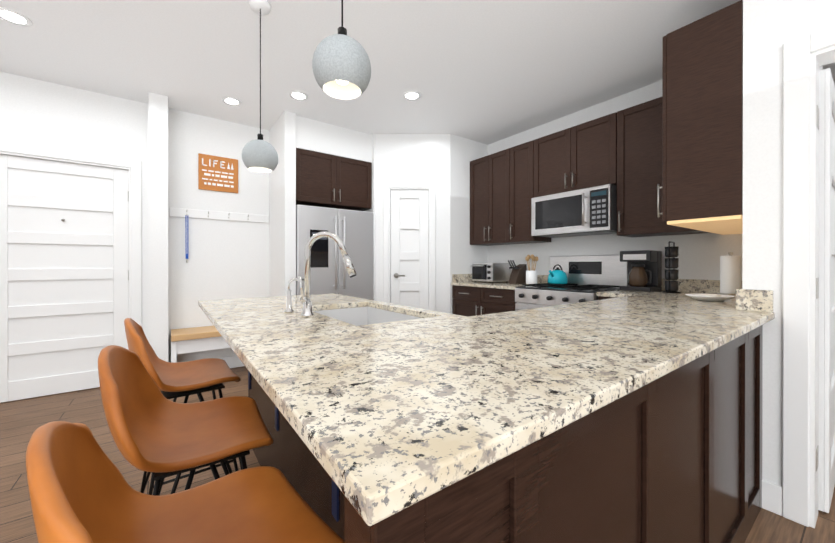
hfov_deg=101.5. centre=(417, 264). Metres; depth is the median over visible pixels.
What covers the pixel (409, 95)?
recessed light
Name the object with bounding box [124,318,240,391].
stool
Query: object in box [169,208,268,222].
hook rail
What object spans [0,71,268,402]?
wall
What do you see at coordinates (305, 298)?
faucet
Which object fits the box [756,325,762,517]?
base cabinet
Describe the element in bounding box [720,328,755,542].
base cabinet
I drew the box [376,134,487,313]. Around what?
wall
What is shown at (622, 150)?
upper cabinet
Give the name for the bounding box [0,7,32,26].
recessed light
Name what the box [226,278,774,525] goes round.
countertop
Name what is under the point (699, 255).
wall
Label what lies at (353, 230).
fridge
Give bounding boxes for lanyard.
[185,215,187,262]
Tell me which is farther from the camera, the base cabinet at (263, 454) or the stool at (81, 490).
the base cabinet at (263, 454)
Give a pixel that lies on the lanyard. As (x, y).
(187, 239)
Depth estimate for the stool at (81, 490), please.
0.66 m
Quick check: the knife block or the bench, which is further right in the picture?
the knife block
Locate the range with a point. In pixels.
(589, 277)
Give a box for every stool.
[26,421,344,542]
[98,345,272,472]
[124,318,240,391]
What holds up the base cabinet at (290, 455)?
on the floor
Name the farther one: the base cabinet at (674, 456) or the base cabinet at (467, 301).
the base cabinet at (467, 301)
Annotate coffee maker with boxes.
[620,250,661,291]
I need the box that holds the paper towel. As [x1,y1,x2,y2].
[717,252,740,295]
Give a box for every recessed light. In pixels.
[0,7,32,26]
[222,97,241,105]
[289,91,307,99]
[403,91,420,99]
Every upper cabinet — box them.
[296,148,371,210]
[470,97,710,245]
[657,0,742,234]
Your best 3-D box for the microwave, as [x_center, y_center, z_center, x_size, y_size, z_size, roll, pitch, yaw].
[1.514,-0.481,3.244,0.450,0.389,0.764,0,0,-36]
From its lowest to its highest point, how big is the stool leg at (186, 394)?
0.571 m
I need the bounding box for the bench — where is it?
[171,326,230,361]
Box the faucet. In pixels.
[298,231,355,316]
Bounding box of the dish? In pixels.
[685,294,735,300]
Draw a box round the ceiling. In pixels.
[0,0,834,144]
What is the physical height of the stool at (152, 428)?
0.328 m
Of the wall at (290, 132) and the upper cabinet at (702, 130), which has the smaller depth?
the upper cabinet at (702, 130)
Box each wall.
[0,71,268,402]
[269,110,375,300]
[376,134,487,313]
[488,80,742,280]
[742,0,834,527]
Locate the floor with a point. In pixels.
(22, 421)
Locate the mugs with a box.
[662,241,680,292]
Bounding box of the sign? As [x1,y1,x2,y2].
[198,153,237,192]
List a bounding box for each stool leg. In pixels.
[140,383,238,495]
[153,450,249,495]
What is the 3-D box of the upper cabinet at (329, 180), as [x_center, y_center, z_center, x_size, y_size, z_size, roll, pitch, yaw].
[-1.076,-0.948,4.038,0.904,0.550,0.633,0,0,-36]
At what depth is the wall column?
3.12 m
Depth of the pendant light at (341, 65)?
1.12 m
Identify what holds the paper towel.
on the countertop at (386, 409)
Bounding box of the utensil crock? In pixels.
[525,254,537,283]
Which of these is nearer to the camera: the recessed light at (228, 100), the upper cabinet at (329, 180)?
the recessed light at (228, 100)
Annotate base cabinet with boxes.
[248,371,271,466]
[272,402,327,524]
[328,374,667,542]
[452,285,516,316]
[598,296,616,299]
[668,347,719,542]
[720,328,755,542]
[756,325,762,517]
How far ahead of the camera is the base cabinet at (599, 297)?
2.67 m
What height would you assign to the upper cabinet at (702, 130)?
1.058 m
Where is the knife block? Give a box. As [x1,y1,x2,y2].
[508,260,526,283]
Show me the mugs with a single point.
(671, 271)
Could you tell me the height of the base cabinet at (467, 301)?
0.884 m
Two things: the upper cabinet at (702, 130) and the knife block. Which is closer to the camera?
the upper cabinet at (702, 130)
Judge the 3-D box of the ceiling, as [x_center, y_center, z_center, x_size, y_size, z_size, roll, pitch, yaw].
[0.085,-1.581,0.595,8.200,0.050,8.000,0,0,-36]
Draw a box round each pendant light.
[242,0,277,172]
[312,0,370,99]
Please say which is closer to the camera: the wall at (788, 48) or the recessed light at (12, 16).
the wall at (788, 48)
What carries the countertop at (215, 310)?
on the base cabinet at (263, 454)
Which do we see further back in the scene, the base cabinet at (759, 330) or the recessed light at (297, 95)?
the recessed light at (297, 95)
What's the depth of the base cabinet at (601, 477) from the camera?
0.63 m
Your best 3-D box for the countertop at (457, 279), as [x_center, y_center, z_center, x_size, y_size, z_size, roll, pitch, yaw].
[0.933,0.178,3.880,0.637,0.130,0.934,0,0,-36]
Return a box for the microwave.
[531,184,616,237]
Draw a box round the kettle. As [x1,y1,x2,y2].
[547,264,567,283]
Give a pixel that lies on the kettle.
(557, 275)
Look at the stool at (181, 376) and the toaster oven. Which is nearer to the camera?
the stool at (181, 376)
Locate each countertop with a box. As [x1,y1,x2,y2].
[198,293,334,340]
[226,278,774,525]
[451,274,547,285]
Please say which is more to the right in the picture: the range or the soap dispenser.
the range
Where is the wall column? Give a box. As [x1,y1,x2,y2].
[148,92,167,361]
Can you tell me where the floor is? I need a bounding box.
[0,366,834,542]
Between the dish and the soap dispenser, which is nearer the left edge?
the soap dispenser
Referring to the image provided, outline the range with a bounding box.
[515,255,627,310]
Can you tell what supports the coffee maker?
on the countertop at (386, 409)
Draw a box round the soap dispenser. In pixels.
[284,278,303,312]
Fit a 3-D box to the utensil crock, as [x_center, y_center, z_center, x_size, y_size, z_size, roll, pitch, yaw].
[1.249,0.050,3.730,0.137,0.325,0.134,0,0,-36]
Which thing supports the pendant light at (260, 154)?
hanging from the ceiling
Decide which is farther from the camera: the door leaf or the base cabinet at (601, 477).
the door leaf
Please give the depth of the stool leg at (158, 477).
0.98 m
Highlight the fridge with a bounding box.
[296,205,373,299]
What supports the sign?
attached to the wall at (74, 228)
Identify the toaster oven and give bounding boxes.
[471,263,509,282]

